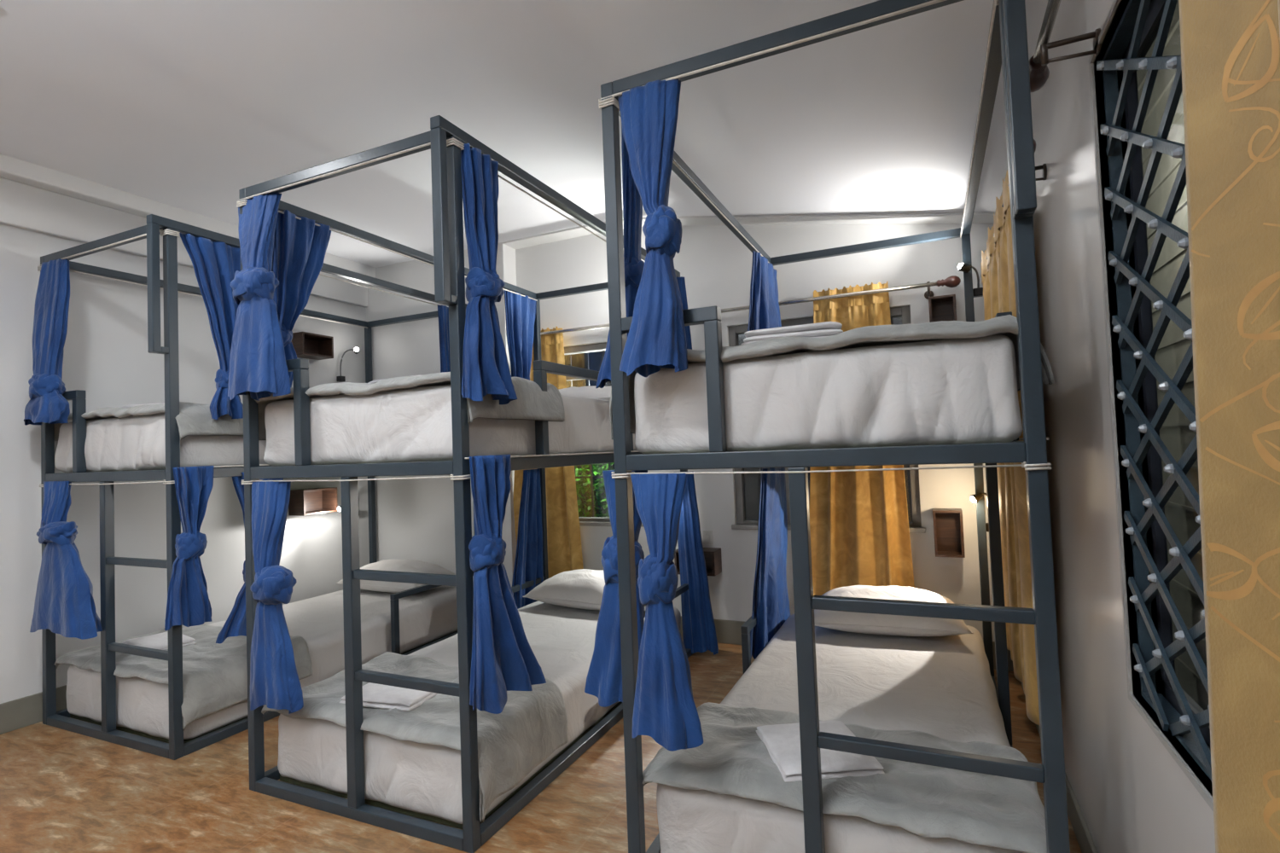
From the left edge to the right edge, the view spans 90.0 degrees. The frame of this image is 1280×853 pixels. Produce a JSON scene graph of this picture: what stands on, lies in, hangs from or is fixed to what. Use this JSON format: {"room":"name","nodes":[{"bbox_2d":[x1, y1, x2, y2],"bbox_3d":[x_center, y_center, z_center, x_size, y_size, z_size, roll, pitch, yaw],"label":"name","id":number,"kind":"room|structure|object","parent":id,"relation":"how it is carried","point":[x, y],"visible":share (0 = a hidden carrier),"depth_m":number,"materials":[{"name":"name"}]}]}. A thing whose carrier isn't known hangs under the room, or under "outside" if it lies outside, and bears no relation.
{"room":"dormitory","nodes":[
{"label":"dormitory","id":0,"kind":"room"},
{"bbox_2d":[0,223,369,703],"bbox_3d":[-3.256,0.066,2.562,0.100,2.700,5.620,-3,-2,24],"label":"wall","id":1,"kind":"structure","parent":0,"point":[106,356],"depth_m":3.44,"materials":[{"name":"paint"}]},
{"bbox_2d":[0,685,66,734],"bbox_3d":[-3.188,1.342,2.428,0.012,0.138,5.470,-3,-2,24],"label":"baseboard","id":2,"kind":"structure","parent":1,"relation":"attached to","point":[19,713],"depth_m":3.03,"materials":[{"name":"paint"}]},
{"bbox_2d":[0,177,367,307],"bbox_3d":[-3.268,-1.079,2.504,0.035,0.215,5.470,-3,-2,24],"label":"trim","id":3,"kind":"structure","parent":1,"relation":"attached to","point":[22,206],"depth_m":3.30,"materials":[{"name":"paint"}]},
{"bbox_2d":[0,153,375,277],"bbox_3d":[-3.235,-1.233,2.492,0.120,0.090,5.470,-3,-2,24],"label":"ceiling beam","id":4,"kind":"structure","parent":1,"relation":"attached to","point":[11,168],"depth_m":3.37,"materials":[{"name":"paint"}]},
{"bbox_2d":[291,331,333,360],"bbox_3d":[-2.290,-0.559,4.454,0.150,0.153,0.245,-3,-2,24],"label":"shelf box","id":5,"kind":"object","parent":1,"relation":"attached to","point":[309,346],"visible":0.77,"depth_m":4.50,"materials":[{"name":"brown wood"}]},
{"bbox_2d":[288,487,337,516],"bbox_3d":[-2.252,0.514,4.414,0.150,0.170,0.265,-3,-2,24],"label":"shelf box","id":6,"kind":"object","parent":1,"relation":"attached to","point":[313,501],"visible":0.86,"depth_m":4.45,"materials":[{"name":"brown wood"}]},
{"bbox_2d":[336,346,360,382],"bbox_3d":[-2.154,-0.461,4.730,0.167,0.256,0.059,-2,-2,-10],"label":"reading lamp","id":7,"kind":"object","parent":1,"relation":"attached to","point":[340,379],"visible":1,"depth_m":4.72,"materials":[{"name":"metal"}]},
{"bbox_2d":[337,506,359,516],"bbox_3d":[-2.100,0.595,4.611,0.058,0.134,0.391,-2,-2,-9],"label":"reading lamp","id":8,"kind":"object","parent":1,"relation":"attached to","point":[339,508],"visible":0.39,"depth_m":4.43,"materials":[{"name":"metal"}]},
{"bbox_2d":[0,0,1048,267],"bbox_3d":[-1.281,-1.230,1.684,4.540,0.475,5.820,-3,-2,24],"label":"ceiling","id":9,"kind":"structure","parent":0,"point":[189,105],"depth_m":2.49,"materials":[{"name":"paint"}]},
{"bbox_2d":[0,640,1082,852],"bbox_3d":[-1.195,1.340,1.602,4.520,0.060,5.820,-3,-2,24],"label":"floor","id":10,"kind":"structure","parent":0,"point":[61,791],"depth_m":2.28,"materials":[{"name":"wood"}]},
{"bbox_2d":[37,214,474,760],"bbox_3d":[-2.018,0.285,3.757,1.052,2.252,2.061,-3,-2,24],"label":"bunk bed","id":11,"kind":"object","parent":10,"relation":"on","point":[176,747],"visible":0.57,"depth_m":2.85,"materials":[{"name":"paint"}]},
{"bbox_2d":[23,258,69,425],"bbox_3d":[-2.784,-0.403,3.007,0.365,0.788,0.150,-3,-2,30],"label":"curtain","id":12,"kind":"object","parent":11,"relation":"hanging from","point":[47,404],"visible":1,"depth_m":2.98,"materials":[{"name":"blue fabric"}]},
{"bbox_2d":[32,258,69,379],"bbox_3d":[-2.816,-0.502,3.043,0.284,0.586,0.122,-3,-2,30],"label":"drape","id":13,"kind":"object","parent":12,"relation":"hanging from","point":[51,307],"depth_m":3.00,"materials":[{"name":"blue fabric"}]},
{"bbox_2d":[29,481,102,639],"bbox_3d":[-2.606,0.592,2.914,0.552,0.684,0.148,-3,-2,24],"label":"curtain","id":14,"kind":"object","parent":11,"relation":"hanging from","point":[64,605],"visible":1,"depth_m":2.86,"materials":[{"name":"blue fabric"}]},
{"bbox_2d":[40,481,71,525],"bbox_3d":[-2.730,0.363,2.995,0.107,0.212,0.277,-1,-2,-40],"label":"drape","id":15,"kind":"object","parent":14,"relation":"hanging from","point":[57,500],"depth_m":2.96,"materials":[{"name":"blue fabric"}]},
{"bbox_2d":[54,413,269,472],"bbox_3d":[-2.020,0.092,3.777,0.976,0.261,1.941,-3,-2,24],"label":"mattress","id":16,"kind":"object","parent":11,"relation":"on","point":[137,443],"visible":0.22,"depth_m":2.90,"materials":[{"name":"white fabric"}]},
{"bbox_2d":[54,401,243,441],"bbox_3d":[-2.298,-0.003,3.171,1.092,0.181,0.612,-3,-2,24],"label":"blanket","id":17,"kind":"object","parent":16,"relation":"on","point":[193,419],"visible":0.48,"depth_m":2.81,"materials":[{"name":"grey fabric"}]},
{"bbox_2d":[118,402,164,408],"bbox_3d":[-2.414,-0.088,3.225,0.304,0.047,0.220,-3,-2,19],"label":"folded towel","id":18,"kind":"object","parent":17,"relation":"on","point":[130,405],"visible":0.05,"depth_m":3.14,"materials":[{"name":"white fabric"}]},
{"bbox_2d":[164,465,214,631],"bbox_3d":[-1.880,0.501,2.685,0.124,0.664,0.209,-3,-2,24],"label":"curtain","id":19,"kind":"object","parent":11,"relation":"hanging from","point":[188,604],"visible":1,"depth_m":2.66,"materials":[{"name":"blue fabric"}]},
{"bbox_2d":[173,465,214,538],"bbox_3d":[-1.889,0.322,2.718,0.085,0.303,0.153,-2,-2,6],"label":"drape","id":20,"kind":"object","parent":19,"relation":"hanging from","point":[194,485],"depth_m":2.69,"materials":[{"name":"blue fabric"}]},
{"bbox_2d":[179,232,243,419],"bbox_3d":[-1.874,-0.430,2.870,0.119,0.809,0.314,-3,-2,24],"label":"curtain","id":21,"kind":"object","parent":11,"relation":"hanging from","point":[215,264],"visible":0.62,"depth_m":2.85,"materials":[{"name":"blue fabric"}]},
{"bbox_2d":[215,472,283,643],"bbox_3d":[-1.767,0.578,2.949,0.160,0.736,0.377,-3,-2,24],"label":"curtain","id":22,"kind":"object","parent":11,"relation":"hanging from","point":[235,624],"visible":0.19,"depth_m":2.85,"materials":[{"name":"blue fabric"}]},
{"bbox_2d":[232,472,283,527],"bbox_3d":[-1.767,0.425,3.010,0.119,0.426,0.266,-3,-2,24],"label":"drape","id":23,"kind":"object","parent":22,"relation":"hanging from","point":[239,488],"depth_m":2.93,"materials":[{"name":"blue fabric"}]},
{"bbox_2d":[66,587,457,739],"bbox_3d":[-1.969,1.245,3.752,0.956,0.264,1.910,-3,-2,24],"label":"mattress","id":24,"kind":"object","parent":11,"relation":"on","point":[425,617],"visible":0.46,"depth_m":3.44,"materials":[{"name":"white fabric"}]},
{"bbox_2d":[54,623,312,731],"bbox_3d":[-2.233,1.178,3.143,1.031,0.230,0.628,-3,-2,24],"label":"blanket","id":25,"kind":"object","parent":24,"relation":"on","point":[215,675],"visible":0.46,"depth_m":2.89,"materials":[{"name":"grey fabric"}]},
{"bbox_2d":[122,631,196,650],"bbox_3d":[-2.373,1.067,3.155,0.301,0.043,0.220,-4,-2,36],"label":"folded towel","id":26,"kind":"object","parent":25,"relation":"on","point":[160,641],"visible":0.56,"depth_m":3.12,"materials":[{"name":"white fabric"}]},
{"bbox_2d":[335,558,455,593],"bbox_3d":[-1.656,1.021,4.400,0.744,0.206,0.426,-3,-2,26],"label":"pillow","id":27,"kind":"object","parent":24,"relation":"on","point":[408,566],"visible":0.57,"depth_m":4.27,"materials":[{"name":"white fabric"}]},
{"bbox_2d":[437,304,450,372],"bbox_3d":[-1.223,-0.420,4.294,0.126,0.760,0.325,-3,-2,27],"label":"curtain","id":28,"kind":"object","parent":11,"relation":"hanging from","point":[443,311],"visible":0.26,"depth_m":4.20,"materials":[{"name":"blue fabric"}]},
{"bbox_2d":[236,115,692,852],"bbox_3d":[-0.614,0.210,3.070,1.052,2.252,2.061,-3,-2,24],"label":"bunk bed","id":29,"kind":"object","parent":10,"relation":"on","point":[445,140],"visible":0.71,"depth_m":2.17,"materials":[{"name":"paint"}]},
{"bbox_2d":[227,192,290,401],"bbox_3d":[-1.408,-0.483,2.354,0.357,0.774,0.155,-3,-2,24],"label":"curtain","id":30,"kind":"object","parent":29,"relation":"hanging from","point":[258,363],"visible":0.98,"depth_m":2.29,"materials":[{"name":"blue fabric"}]},
{"bbox_2d":[238,192,281,272],"bbox_3d":[-1.463,-0.702,2.397,0.242,0.328,0.127,-3,-2,24],"label":"drape","id":31,"kind":"object","parent":30,"relation":"hanging from","point":[258,219],"depth_m":2.37,"materials":[{"name":"blue fabric"}]},
{"bbox_2d":[250,481,303,714],"bbox_3d":[-1.327,0.596,2.299,0.321,0.794,0.142,-3,-2,27],"label":"curtain","id":32,"kind":"object","parent":29,"relation":"hanging from","point":[275,683],"visible":1,"depth_m":2.25,"materials":[{"name":"blue fabric"}]},
{"bbox_2d":[251,481,290,574],"bbox_3d":[-1.375,0.372,2.339,0.218,0.340,0.119,-3,-2,24],"label":"drape","id":33,"kind":"object","parent":32,"relation":"hanging from","point":[270,499],"depth_m":2.31,"materials":[{"name":"blue fabric"}]},
{"bbox_2d":[271,209,331,387],"bbox_3d":[-1.417,-0.503,2.651,0.132,0.713,0.280,-3,-2,22],"label":"curtain","id":34,"kind":"object","parent":29,"relation":"hanging from","point":[300,246],"visible":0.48,"depth_m":2.60,"materials":[{"name":"blue fabric"}]},
{"bbox_2d":[271,209,331,331],"bbox_3d":[-1.417,-0.624,2.654,0.128,0.470,0.281,-3,-2,24],"label":"drape","id":35,"kind":"object","parent":34,"relation":"hanging from","point":[300,246],"depth_m":2.61,"materials":[{"name":"blue fabric"}]},
{"bbox_2d":[263,384,637,466],"bbox_3d":[-0.613,0.017,3.099,0.975,0.261,1.924,-3,-2,24],"label":"mattress","id":36,"kind":"object","parent":29,"relation":"on","point":[410,425],"visible":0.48,"depth_m":2.24,"materials":[{"name":"white fabric"}]},
{"bbox_2d":[254,372,564,440],"bbox_3d":[-0.901,-0.059,2.474,1.089,0.218,0.592,-3,-2,24],"label":"blanket","id":37,"kind":"object","parent":36,"relation":"on","point":[532,404],"visible":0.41,"depth_m":2.25,"materials":[{"name":"grey fabric"}]},
{"bbox_2d":[368,374,420,383],"bbox_3d":[-0.888,-0.168,2.597,0.287,0.048,0.300,-3,-2,24],"label":"folded towel","id":38,"kind":"object","parent":37,"relation":"on","point":[375,381],"visible":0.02,"depth_m":2.50,"materials":[{"name":"white fabric"}]},
{"bbox_2d":[558,385,611,400],"bbox_3d":[-0.331,-0.168,3.750,0.704,0.136,0.426,-3,-2,23],"label":"pillow","id":39,"kind":"object","parent":36,"relation":"on","point":[604,393],"visible":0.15,"depth_m":3.55,"materials":[{"name":"white fabric"}]},
{"bbox_2d":[277,600,680,824],"bbox_3d":[-0.566,1.169,3.064,0.959,0.264,1.913,-3,-2,24],"label":"mattress","id":40,"kind":"object","parent":29,"relation":"on","point":[426,779],"visible":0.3,"depth_m":2.31,"materials":[{"name":"white fabric"}]},
{"bbox_2d":[261,651,568,823],"bbox_3d":[-0.835,1.118,2.436,1.037,0.257,0.599,-3,-2,24],"label":"blanket","id":41,"kind":"object","parent":40,"relation":"on","point":[531,726],"visible":0.57,"depth_m":2.23,"materials":[{"name":"grey fabric"}]},
{"bbox_2d":[339,682,437,711],"bbox_3d":[-0.909,0.986,2.368,0.301,0.040,0.220,-3,-2,18],"label":"folded towel","id":42,"kind":"object","parent":41,"relation":"on","point":[375,695],"visible":0.59,"depth_m":2.29,"materials":[{"name":"white fabric"}]},
{"bbox_2d":[522,569,605,610],"bbox_3d":[-0.282,0.948,3.753,0.704,0.206,0.426,-3,-2,31],"label":"pillow","id":43,"kind":"object","parent":40,"relation":"on","point":[581,589],"visible":0.52,"depth_m":3.64,"materials":[{"name":"white fabric"}]},
{"bbox_2d":[460,143,517,404],"bbox_3d":[-0.492,-0.493,2.088,0.152,0.839,0.238,-3,-2,24],"label":"curtain","id":44,"kind":"object","parent":29,"relation":"hanging from","point":[485,370],"visible":0.99,"depth_m":2.04,"materials":[{"name":"blue fabric"}]},
{"bbox_2d":[460,143,499,274],"bbox_3d":[-0.507,-0.694,2.119,0.105,0.434,0.202,-3,-2,24],"label":"drape","id":45,"kind":"object","parent":44,"relation":"hanging from","point":[480,173],"depth_m":2.07,"materials":[{"name":"blue fabric"}]},
{"bbox_2d":[468,454,546,714],"bbox_3d":[-0.433,0.482,2.070,0.133,0.781,0.310,-3,-2,35],"label":"curtain","id":46,"kind":"object","parent":29,"relation":"hanging from","point":[503,660],"visible":1,"depth_m":1.99,"materials":[{"name":"blue fabric"}]},
{"bbox_2d":[469,454,511,540],"bbox_3d":[-0.465,0.229,2.059,0.090,0.273,0.205,-3,-2,24],"label":"drape","id":47,"kind":"object","parent":46,"relation":"hanging from","point":[490,475],"depth_m":2.01,"materials":[{"name":"blue fabric"}]},
{"bbox_2d":[504,290,536,380],"bbox_3d":[-0.766,-0.493,4.081,0.118,0.686,0.352,-3,-2,24],"label":"curtain","id":48,"kind":"object","parent":29,"relation":"hanging from","point":[520,311],"visible":0.8,"depth_m":4.02,"materials":[{"name":"blue fabric"}]},
{"bbox_2d":[512,469,543,609],"bbox_3d":[-0.714,0.714,4.074,0.104,0.876,0.402,-3,-2,24],"label":"curtain","id":49,"kind":"object","parent":29,"relation":"hanging from","point":[528,562],"visible":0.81,"depth_m":4.05,"materials":[{"name":"blue fabric"}]},
{"bbox_2d":[676,276,692,349],"bbox_3d":[0.227,-0.623,3.804,0.176,0.518,0.109,-3,-2,24],"label":"curtain","id":50,"kind":"object","parent":29,"relation":"hanging from","point":[681,282],"visible":0.21,"depth_m":3.77,"materials":[{"name":"blue fabric"}]},
{"bbox_2d":[673,471,718,655],"bbox_3d":[0.321,0.788,3.728,0.239,1.048,0.103,-3,-2,24],"label":"curtain","id":51,"kind":"object","parent":29,"relation":"hanging from","point":[699,630],"visible":0.84,"depth_m":3.71,"materials":[{"name":"blue fabric"}]},
{"bbox_2d":[598,0,1070,852],"bbox_3d":[0.802,0.137,2.459,1.052,2.252,2.061,-3,-2,24],"label":"bunk bed","id":52,"kind":"object","parent":10,"relation":"on","point":[1007,49],"visible":0.69,"depth_m":1.57,"materials":[{"name":"paint"}]},
{"bbox_2d":[584,470,647,707],"bbox_3d":[-0.070,0.487,1.965,0.231,0.706,0.153,-2,-2,7],"label":"curtain","id":53,"kind":"object","parent":52,"relation":"hanging from","point":[604,676],"visible":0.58,"depth_m":1.93,"materials":[{"name":"blue fabric"}]},
{"bbox_2d":[602,470,647,541],"bbox_3d":[-0.032,0.253,1.947,0.153,0.241,0.091,-3,-2,24],"label":"drape","id":54,"kind":"object","parent":53,"relation":"hanging from","point":[609,483],"depth_m":1.93,"materials":[{"name":"blue fabric"}]},
{"bbox_2d":[595,125,644,388],"bbox_3d":[-0.055,-0.526,1.947,0.189,0.813,0.101,-3,-2,24],"label":"curtain","id":55,"kind":"object","parent":52,"relation":"hanging from","point":[632,203],"visible":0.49,"depth_m":1.90,"materials":[{"name":"blue fabric"}]},
{"bbox_2d":[621,125,642,262],"bbox_3d":[-0.017,-0.709,1.934,0.088,0.452,0.092,-3,-2,24],"label":"drape","id":56,"kind":"object","parent":55,"relation":"hanging from","point":[632,203],"depth_m":1.90,"materials":[{"name":"blue fabric"}]},
{"bbox_2d":[618,78,687,377],"bbox_3d":[0.024,-0.538,1.724,0.201,0.810,0.144,-3,-2,24],"label":"curtain","id":57,"kind":"object","parent":52,"relation":"hanging from","point":[656,339],"visible":1,"depth_m":1.68,"materials":[{"name":"blue fabric"}]},
{"bbox_2d":[630,473,703,751],"bbox_3d":[0.065,0.469,1.680,0.204,0.686,0.144,-3,-2,24],"label":"curtain","id":58,"kind":"object","parent":52,"relation":"hanging from","point":[665,711],"visible":1,"depth_m":1.64,"materials":[{"name":"blue fabric"}]},
{"bbox_2d":[747,250,781,331],"bbox_3d":[0.647,-0.607,3.306,0.119,0.536,0.707,-3,-2,24],"label":"curtain","id":59,"kind":"object","parent":52,"relation":"hanging from","point":[764,305],"visible":0.68,"depth_m":3.23,"materials":[{"name":"blue fabric"}]},
{"bbox_2d":[750,467,790,659],"bbox_3d":[0.647,0.652,3.250,0.111,0.883,0.771,-3,-2,24],"label":"curtain","id":60,"kind":"object","parent":52,"relation":"hanging from","point":[770,586],"visible":0.93,"depth_m":3.19,"materials":[{"name":"blue fabric"}]},
{"bbox_2d":[634,334,1022,454],"bbox_3d":[0.802,-0.056,2.484,0.974,0.261,1.930,-3,-2,24],"label":"mattress","id":61,"kind":"object","parent":52,"relation":"on","point":[951,391],"visible":0.93,"depth_m":1.57,"materials":[{"name":"white fabric"}]},
{"bbox_2d":[609,314,1054,440],"bbox_3d":[0.528,-0.111,1.889,1.108,0.258,0.649,-3,-2,24],"label":"blanket","id":62,"kind":"object","parent":61,"relation":"on","point":[1007,326],"visible":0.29,"depth_m":1.56,"materials":[{"name":"grey fabric"}]},
{"bbox_2d":[741,321,843,344],"bbox_3d":[0.461,-0.248,1.896,0.273,0.061,0.340,-3,-2,18],"label":"folded towel","id":63,"kind":"object","parent":62,"relation":"on","point":[827,328],"visible":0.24,"depth_m":1.74,"materials":[{"name":"white fabric"}]},
{"bbox_2d":[656,613,1023,852],"bbox_3d":[0.849,1.097,2.451,0.956,0.263,1.917,-3,-2,24],"label":"mattress","id":64,"kind":"object","parent":52,"relation":"on","point":[941,687],"visible":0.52,"depth_m":2.17,"materials":[{"name":"white fabric"}]},
{"bbox_2d":[642,702,1047,852],"bbox_3d":[0.544,0.968,1.805,1.023,0.104,0.511,-3,-2,24],"label":"blanket","id":65,"kind":"object","parent":64,"relation":"on","point":[923,800],"visible":0.59,"depth_m":1.66,"materials":[{"name":"grey fabric"}]},
{"bbox_2d":[755,720,884,782],"bbox_3d":[0.503,0.920,1.830,0.276,0.036,0.300,-2,-2,-4],"label":"folded towel","id":66,"kind":"object","parent":65,"relation":"on","point":[782,741],"visible":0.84,"depth_m":1.75,"materials":[{"name":"white fabric"}]},
{"bbox_2d":[814,585,973,636],"bbox_3d":[1.173,0.871,3.069,0.704,0.208,0.446,-3,-2,20],"label":"pillow","id":67,"kind":"object","parent":64,"relation":"on","point":[875,624],"visible":0.69,"depth_m":2.92,"materials":[{"name":"white fabric"}]},
{"bbox_2d":[618,78,680,215],"bbox_3d":[0.015,-0.739,1.742,0.190,0.408,0.129,-3,-2,24],"label":"drape","id":68,"kind":"object","parent":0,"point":[649,112],"depth_m":1.72,"materials":[{"name":"blue fabric"}]},
{"bbox_2d":[630,473,686,569],"bbox_3d":[0.056,0.252,1.727,0.123,0.249,0.142,-1,-2,-20],"label":"drape","id":69,"kind":"object","parent":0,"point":[659,497],"depth_m":1.69,"materials":[{"name":"blue fabric"}]},
{"bbox_2d":[515,223,994,641],"bbox_3d":[-0.002,0.002,4.257,4.420,2.700,0.160,-3,-2,24],"label":"wall","id":70,"kind":"structure","parent":0,"point":[715,266],"depth_m":3.84,"materials":[{"name":"paint"}]},
{"bbox_2d":[365,242,516,587],"bbox_3d":[-1.476,0.079,4.757,1.320,2.690,0.150,-3,-2,24],"label":"wall","id":71,"kind":"structure","parent":70,"relation":"attached to","point":[415,520],"depth_m":4.77,"materials":[{"name":"paint"}]},
{"bbox_2d":[541,323,609,335],"bbox_3d":[-0.390,-0.632,4.273,1.062,0.085,0.151,-3,-2,24],"label":"curtain rod","id":72,"kind":"object","parent":70,"relation":"attached to","point":[608,324],"visible":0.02,"depth_m":4.23,"materials":[{"name":"metal"}]},
{"bbox_2d":[512,326,583,578],"bbox_3d":[-0.665,0.255,4.370,0.582,1.852,0.080,-3,-2,24],"label":"window curtain","id":73,"kind":"object","parent":72,"relation":"hanging from","point":[563,529],"visible":0.22,"depth_m":4.30,"materials":[{"name":"gold fabric"}]},
{"bbox_2d":[563,342,643,527],"bbox_3d":[-0.375,0.056,4.398,0.880,1.230,0.150,-3,-2,24],"label":"window","id":74,"kind":"structure","parent":70,"relation":"in","point":[569,351],"depth_m":4.40,"materials":[{"name":"paint"}]},
{"bbox_2d":[674,547,721,576],"bbox_3d":[0.355,0.824,3.916,0.255,0.146,0.140,-3,-2,24],"label":"shelf box","id":75,"kind":"object","parent":70,"relation":"attached to","point":[712,555],"visible":0.48,"depth_m":3.90,"materials":[{"name":"brown wood"}]},
{"bbox_2d":[702,530,713,544],"bbox_3d":[0.419,0.688,3.958,0.064,0.084,0.013,-3,-2,24],"label":"light switch","id":76,"kind":"object","parent":70,"relation":"attached to","point":[707,535],"visible":1,"depth_m":3.95,"materials":[{"name":"plastic"}]},
{"bbox_2d":[502,212,994,249],"bbox_3d":[0.445,-1.184,3.902,3.000,0.387,0.150,-3,-2,24],"label":"trim","id":77,"kind":"structure","parent":70,"relation":"attached to","point":[939,218],"depth_m":3.67,"materials":[{"name":"paint"}]},
{"bbox_2d":[728,305,925,533],"bbox_3d":[1.052,-0.022,3.749,1.080,1.243,0.150,-3,-2,24],"label":"window","id":78,"kind":"structure","parent":70,"relation":"in","point":[904,311],"depth_m":3.80,"materials":[{"name":"paint"}]},
{"bbox_2d":[721,275,960,313],"bbox_3d":[0.980,-0.704,3.650,1.519,0.085,0.151,-3,-2,24],"label":"curtain rod","id":79,"kind":"object","parent":70,"relation":"attached to","point":[952,281],"visible":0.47,"depth_m":3.46,"materials":[{"name":"metal"}]},
{"bbox_2d":[808,281,914,595],"bbox_3d":[1.175,0.152,3.540,0.579,1.867,0.089,-3,-2,24],"label":"window curtain","id":80,"kind":"object","parent":79,"relation":"hanging from","point":[859,527],"visible":0.44,"depth_m":3.50,"materials":[{"name":"gold fabric"}]},
{"bbox_2d":[680,616,1013,671],"bbox_3d":[0.564,1.250,3.884,3.000,0.142,0.012,-3,-2,24],"label":"baseboard","id":81,"kind":"structure","parent":70,"relation":"attached to","point":[727,631],"depth_m":3.88,"materials":[{"name":"paint"}]},
{"bbox_2d":[928,294,956,322],"bbox_3d":[1.599,-0.597,3.383,0.128,0.170,0.120,-3,-2,24],"label":"shelf box","id":82,"kind":"object","parent":70,"relation":"attached to","point":[943,307],"visible":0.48,"depth_m":3.41,"materials":[{"name":"brown wood"}]},
{"bbox_2d":[932,508,965,558],"bbox_3d":[1.617,0.555,3.356,0.138,0.240,0.120,-3,-2,24],"label":"shelf box","id":83,"kind":"object","parent":70,"relation":"attached to","point":[948,524],"visible":1,"depth_m":3.39,"materials":[{"name":"brown wood"}]},
{"bbox_2d":[957,261,983,297],"bbox_3d":[1.655,-0.736,3.201,0.166,0.162,0.058,-1,-2,-31],"label":"reading lamp","id":84,"kind":"object","parent":70,"relation":"attached to","point":[978,292],"visible":0.97,"depth_m":3.20,"materials":[{"name":"metal"}]},
{"bbox_2d":[969,492,989,532],"bbox_3d":[1.695,0.423,3.155,0.178,0.201,0.057,-1,-2,-35],"label":"reading lamp","id":85,"kind":"object","parent":70,"relation":"attached to","point":[974,498],"visible":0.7,"depth_m":3.11,"materials":[{"name":"metal"}]},
{"bbox_2d":[1000,0,1215,852],"bbox_3d":[0.776,0.028,0.780,0.070,2.360,5.720,-3,-2,24],"label":"wall","id":86,"kind":"structure","parent":0,"point":[1131,795],"depth_m":1.56,"materials":[{"name":"paint"}]},
{"bbox_2d":[980,139,1047,276],"bbox_3d":[1.429,-0.768,2.512,0.101,0.085,1.612,-3,-2,24],"label":"curtain rod","id":87,"kind":"object","parent":86,"relation":"attached to","point":[1043,167],"visible":0.14,"depth_m":1.91,"materials":[{"name":"metal"}]},
{"bbox_2d":[980,169,1039,725],"bbox_3d":[1.495,0.067,2.612,0.068,1.792,1.368,-3,-2,24],"label":"window curtain","id":88,"kind":"object","parent":87,"relation":"hanging from","point":[997,279],"visible":0.55,"depth_m":2.29,"materials":[{"name":"gold fabric"}]},
{"bbox_2d":[1019,681,1097,852],"bbox_3d":[0.758,1.158,0.708,0.012,0.100,5.608,-3,-2,24],"label":"baseboard","id":89,"kind":"structure","parent":86,"relation":"attached to","point":[1086,845],"depth_m":1.88,"materials":[{"name":"paint"}]},
{"bbox_2d":[1028,0,1101,92],"bbox_3d":[0.500,-0.811,0.506,0.126,0.085,2.167,-3,-2,24],"label":"curtain rod","id":90,"kind":"object","parent":86,"relation":"attached to","point":[1038,70],"visible":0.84,"depth_m":1.32,"materials":[{"name":"metal"}]},
{"bbox_2d":[1178,0,1279,852],"bbox_3d":[0.307,0.116,0.083,0.079,1.972,1.163,-3,-2,24],"label":"window curtain","id":91,"kind":"object","parent":90,"relation":"hanging from","point":[1230,49],"visible":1,"depth_m":0.56,"materials":[{"name":"gold fabric"}]},
{"bbox_2d":[1088,0,1213,811],"bbox_3d":[0.699,-0.123,0.634,0.076,1.337,1.509,-3,-2,24],"label":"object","id":92,"kind":"structure","parent":86,"relation":"attached to","point":[1201,788],"depth_m":1.31,"materials":[{"name":"paint"}]},
{"bbox_2d":[1122,0,1210,749],"bbox_3d":[0.721,-0.124,0.624,0.018,1.313,1.485,-3,-2,24],"label":"window","id":93,"kind":"structure","parent":86,"relation":"in","point":[1155,9],"depth_m":1.28,"materials":[{"name":"paint"}]},
{"bbox_2d":[1096,0,1211,780],"bbox_3d":[0.686,-0.122,0.640,0.052,1.309,1.481,-3,-2,24],"label":"window grille","id":94,"kind":"object","parent":93,"relation":"attached to","point":[1186,728],"visible":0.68,"depth_m":1.12,"materials":[{"name":"metal"}]},
{"label":"outside","id":95,"kind":"structure","parent":0,"visible":0},
{"bbox_3d":[0.696,1.580,5.056,5.240,0.050,1.920,-3,-2,24],"label":"ground","id":96,"kind":"structure","parent":95,"visible":0},
{"bbox_2d":[575,462,614,517],"bbox_3d":[-0.230,0.830,5.047,1.246,1.524,0.807,-3,-2,24],"label":"leafy shrub","id":97,"kind":"object","parent":96,"relation":"on","point":[597,502],"visible":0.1,"depth_m":4.98,"materials":[{"name":"green plant"}]},
{"bbox_2d":[564,316,912,522],"bbox_3d":[0.988,-0.124,6.061,5.100,3.400,0.100,-3,-2,24],"label":"wall","id":98,"kind":"structure","parent":96,"relation":"on","point":[596,358],"depth_m":6.00,"materials":[{"name":"white paint"}]},
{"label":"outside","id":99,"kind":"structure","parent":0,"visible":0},
{"bbox_2d":[1136,0,1208,710],"bbox_3d":[1.822,-0.312,1.342,0.062,3.400,6.800,-3,-2,24],"label":"wall","id":100,"kind":"structure","parent":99,"point":[1176,434],"depth_m":3.12,"materials":[{"name":"white paint"}]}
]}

